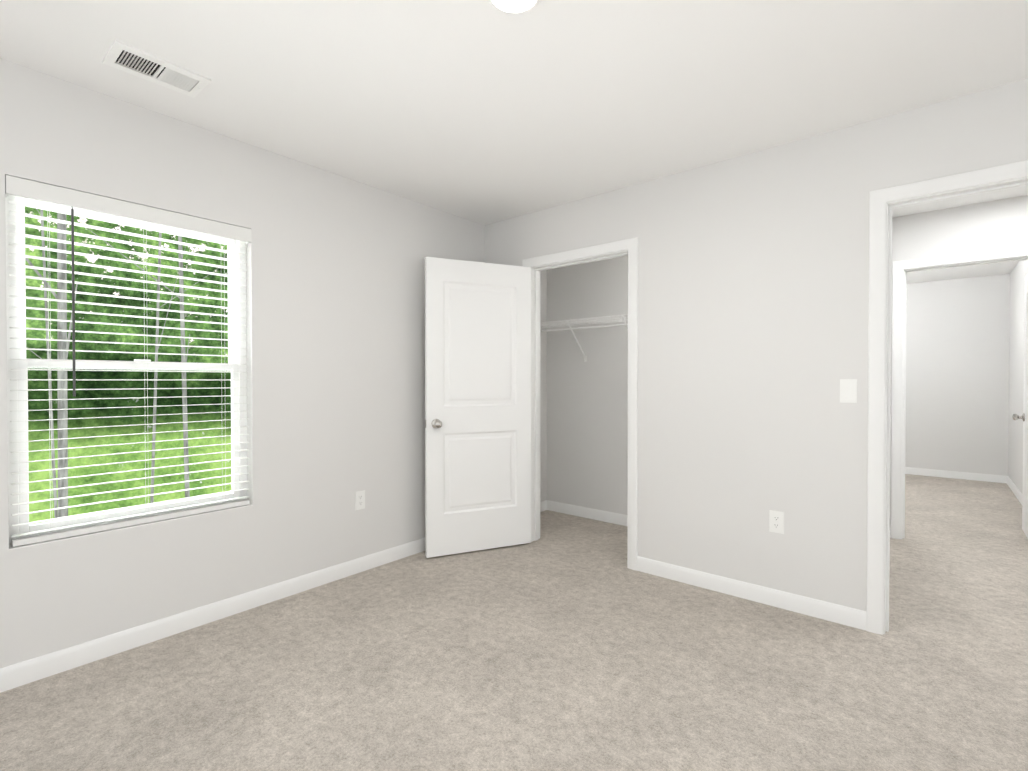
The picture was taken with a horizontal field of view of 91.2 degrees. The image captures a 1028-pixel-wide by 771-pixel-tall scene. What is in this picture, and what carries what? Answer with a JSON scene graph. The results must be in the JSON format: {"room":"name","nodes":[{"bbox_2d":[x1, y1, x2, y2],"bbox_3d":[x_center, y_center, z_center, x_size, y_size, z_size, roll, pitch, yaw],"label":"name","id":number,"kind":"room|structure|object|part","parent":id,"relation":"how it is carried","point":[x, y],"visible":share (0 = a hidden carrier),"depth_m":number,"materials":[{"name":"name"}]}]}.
{"room":"empty bedroom","nodes":[
{"label":"empty bedroom","id":0,"kind":"room"},
{"bbox_2d":[0,58,546,668],"bbox_3d":[-1.141,-0.050,3.070,0.160,2.440,4.545,0,1,40],"label":"wall","id":1,"kind":"structure","parent":0,"point":[336,330],"depth_m":2.73,"materials":[{"name":"white paint"}]},
{"bbox_2d":[5,194,246,544],"bbox_3d":[-1.755,-0.092,2.372,0.080,1.460,0.914,0,1,40],"label":"window","id":2,"kind":"structure","parent":1,"relation":"in","point":[21,416],"depth_m":2.19,"materials":[{"name":"white plastic"}]},
{"bbox_2d":[5,175,251,546],"bbox_3d":[-1.692,-0.095,2.318,0.072,1.450,0.910,0,1,40],"label":"window blinds","id":3,"kind":"object","parent":2,"relation":"attached to","point":[25,188],"visible":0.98,"depth_m":2.23,"materials":[{"name":"white plastic"}]},
{"bbox_2d":[9,504,252,549],"bbox_3d":[-1.700,0.636,2.333,0.065,0.004,0.914,0,1,40],"label":"window sill","id":4,"kind":"structure","parent":1,"relation":"attached to","point":[11,547],"depth_m":2.24,"materials":[{"name":"white paint"}]},
{"bbox_2d":[355,490,364,509],"bbox_3d":[-0.964,0.720,3.158,0.008,0.115,0.070,0,1,40],"label":"outlet","id":5,"kind":"object","parent":1,"relation":"attached to","point":[359,500],"visible":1,"depth_m":3.15,"materials":[{"name":"white plastic"}]},
{"bbox_2d":[0,467,1021,692],"bbox_3d":[2.152,1.125,3.234,4.700,0.088,8.680,0,1,40],"label":"baseboard","id":6,"kind":"structure","parent":1,"relation":"attached to","point":[35,669],"depth_m":2.65,"materials":[{"name":"white paint"}]},
{"bbox_2d":[0,474,1027,770],"bbox_3d":[2.268,1.230,3.139,7.000,0.120,10.680,0,1,40],"label":"floor","id":7,"kind":"structure","parent":0,"point":[566,642],"depth_m":2.04,"materials":[{"name":"carpet"}]},
{"bbox_2d":[0,0,1027,283],"bbox_3d":[2.635,-1.328,2.897,6.160,0.120,9.140,0,1,40],"label":"ceiling","id":8,"kind":"structure","parent":0,"point":[484,112],"depth_m":2.04,"materials":[{"name":"white paint"}]},
{"bbox_2d":[102,40,210,97],"bbox_3d":[-1.421,-1.254,2.012,0.195,0.010,0.315,0,1,40],"label":"ceiling vent","id":9,"kind":"object","parent":8,"relation":"in","point":[127,58],"visible":1,"depth_m":2.00,"materials":[{"name":"white plastic"}]},
{"bbox_2d":[488,0,540,13],"bbox_3d":[0.001,-1.236,1.593,0.188,0.037,0.188,0,1,40],"label":"ceiling light","id":10,"kind":"object","parent":8,"relation":"attached to","point":[514,6],"visible":0.98,"depth_m":1.63,"materials":[{"name":"white glass"}]},
{"bbox_2d":[547,256,627,514],"bbox_3d":[1.285,-0.058,3.930,2.460,2.440,0.115,0,1,40],"label":"wall","id":11,"kind":"structure","parent":0,"point":[587,433],"depth_m":4.38,"materials":[{"name":"white paint"}]},
{"bbox_2d":[540,314,627,361],"bbox_3d":[1.099,-0.374,3.802,2.334,0.345,0.316,0,1,40],"label":"wire closet shelf","id":12,"kind":"object","parent":11,"relation":"attached to","point":[558,324],"visible":0.35,"depth_m":4.17,"materials":[{"name":"white metal"}]},
{"bbox_2d":[485,78,1027,610],"bbox_3d":[1.606,-0.044,2.567,4.700,2.440,0.115,0,1,40],"label":"wall","id":13,"kind":"structure","parent":0,"point":[753,308],"depth_m":2.71,"materials":[{"name":"white paint"}]},
{"bbox_2d":[425,257,530,557],"bbox_3d":[-0.232,0.147,3.537,0.790,2.014,0.169,0,1,-24],"label":"closet door","id":14,"kind":"structure","parent":13,"relation":"in","point":[477,406],"depth_m":3.51,"materials":[{"name":"white paint"}]},
{"bbox_3d":[-0.547,0.257,3.397,0.100,0.066,0.169,0,1,-24],"label":"knob","id":15,"kind":"part","parent":14,"relation":"part of","materials":[{"name":"grey metal"}]},
{"bbox_2d":[531,250,627,566],"bbox_3d":[0.464,0.141,3.523,0.825,2.050,0.115,0,1,40],"label":"door frame","id":16,"kind":"structure","parent":13,"relation":"attached to","point":[535,403],"depth_m":3.76,"materials":[{"name":"white paint"}]},
{"bbox_2d":[522,237,637,570],"bbox_3d":[0.464,0.115,3.523,0.929,2.102,0.151,0,1,40],"label":"trim","id":17,"kind":"structure","parent":13,"relation":"attached to","point":[630,245],"depth_m":3.19,"materials":[{"name":"white paint"}]},
{"bbox_2d":[769,510,783,533],"bbox_3d":[1.394,0.725,2.672,0.070,0.115,0.008,0,1,40],"label":"outlet","id":18,"kind":"object","parent":13,"relation":"attached to","point":[776,521],"visible":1,"depth_m":2.67,"materials":[{"name":"white plastic"}]},
{"bbox_2d":[840,379,856,402],"bbox_3d":[1.635,0.027,2.462,0.070,0.115,0.010,0,1,40],"label":"light switch","id":19,"kind":"object","parent":13,"relation":"attached to","point":[848,390],"visible":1,"depth_m":2.46,"materials":[{"name":"white plastic"}]},
{"bbox_2d":[866,160,1027,634],"bbox_3d":[2.102,0.129,2.155,0.952,2.102,0.151,0,1,40],"label":"door frame","id":20,"kind":"structure","parent":13,"relation":"attached to","point":[879,199],"depth_m":2.38,"materials":[{"name":"white paint"}]},
{"bbox_2d":[905,274,1009,475],"bbox_3d":[4.637,-0.088,6.876,3.260,2.440,0.115,0,1,40],"label":"wall","id":21,"kind":"structure","parent":0,"point":[957,372],"depth_m":6.14,"materials":[{"name":"white paint"}]},
{"bbox_2d":[890,195,1027,521],"bbox_3d":[2.901,-0.058,3.896,4.415,2.440,0.115,0,1,40],"label":"wall","id":22,"kind":"structure","parent":0,"point":[995,224],"depth_m":3.58,"materials":[{"name":"white paint"}]},
{"bbox_2d":[890,245,1027,538],"bbox_3d":[3.264,0.114,3.595,0.904,2.102,0.151,0,1,40],"label":"door frame","id":23,"kind":"structure","parent":22,"relation":"attached to","point":[898,267],"depth_m":3.80,"materials":[{"name":"white paint"}]},
{"bbox_2d":[1008,260,1027,492],"bbox_3d":[4.755,-0.065,4.563,0.115,2.440,3.285,0,1,40],"label":"wall","id":24,"kind":"structure","parent":0,"point":[1018,273],"depth_m":5.31,"materials":[{"name":"white paint"}]},
{"bbox_2d":[1012,274,1027,537],"bbox_3d":[3.835,0.145,3.715,0.169,2.014,0.754,0,1,40],"label":"room door","id":25,"kind":"structure","parent":24,"relation":"in","point":[1024,417],"depth_m":3.92,"materials":[{"name":"white paint"}]},
{"bbox_3d":[4.035,0.252,3.955,0.169,0.066,0.066,0,1,40],"label":"knob","id":26,"kind":"part","parent":25,"relation":"part of","materials":[{"name":"grey metal"}]},
{"label":"outside","id":27,"kind":"structure","parent":0,"visible":0},
{"bbox_2d":[25,209,77,519],"bbox_3d":[-4.741,-0.346,4.748,0.253,15.000,0.931,0,1,40],"label":"trunk","id":28,"kind":"object","parent":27,"point":[62,414],"depth_m":5.07,"materials":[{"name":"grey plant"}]},
{"bbox_2d":[25,206,230,524],"bbox_3d":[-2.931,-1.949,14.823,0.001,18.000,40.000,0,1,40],"label":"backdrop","id":29,"kind":"structure","parent":27,"point":[219,392],"depth_m":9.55,"materials":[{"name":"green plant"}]},
{"bbox_2d":[87,228,204,502],"bbox_3d":[-4.648,-0.363,6.368,0.231,15.001,1.243,0,1,37],"label":"trunk","id":30,"kind":"object","parent":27,"point":[181,289],"depth_m":6.79,"materials":[{"name":"grey plant"}]}
]}

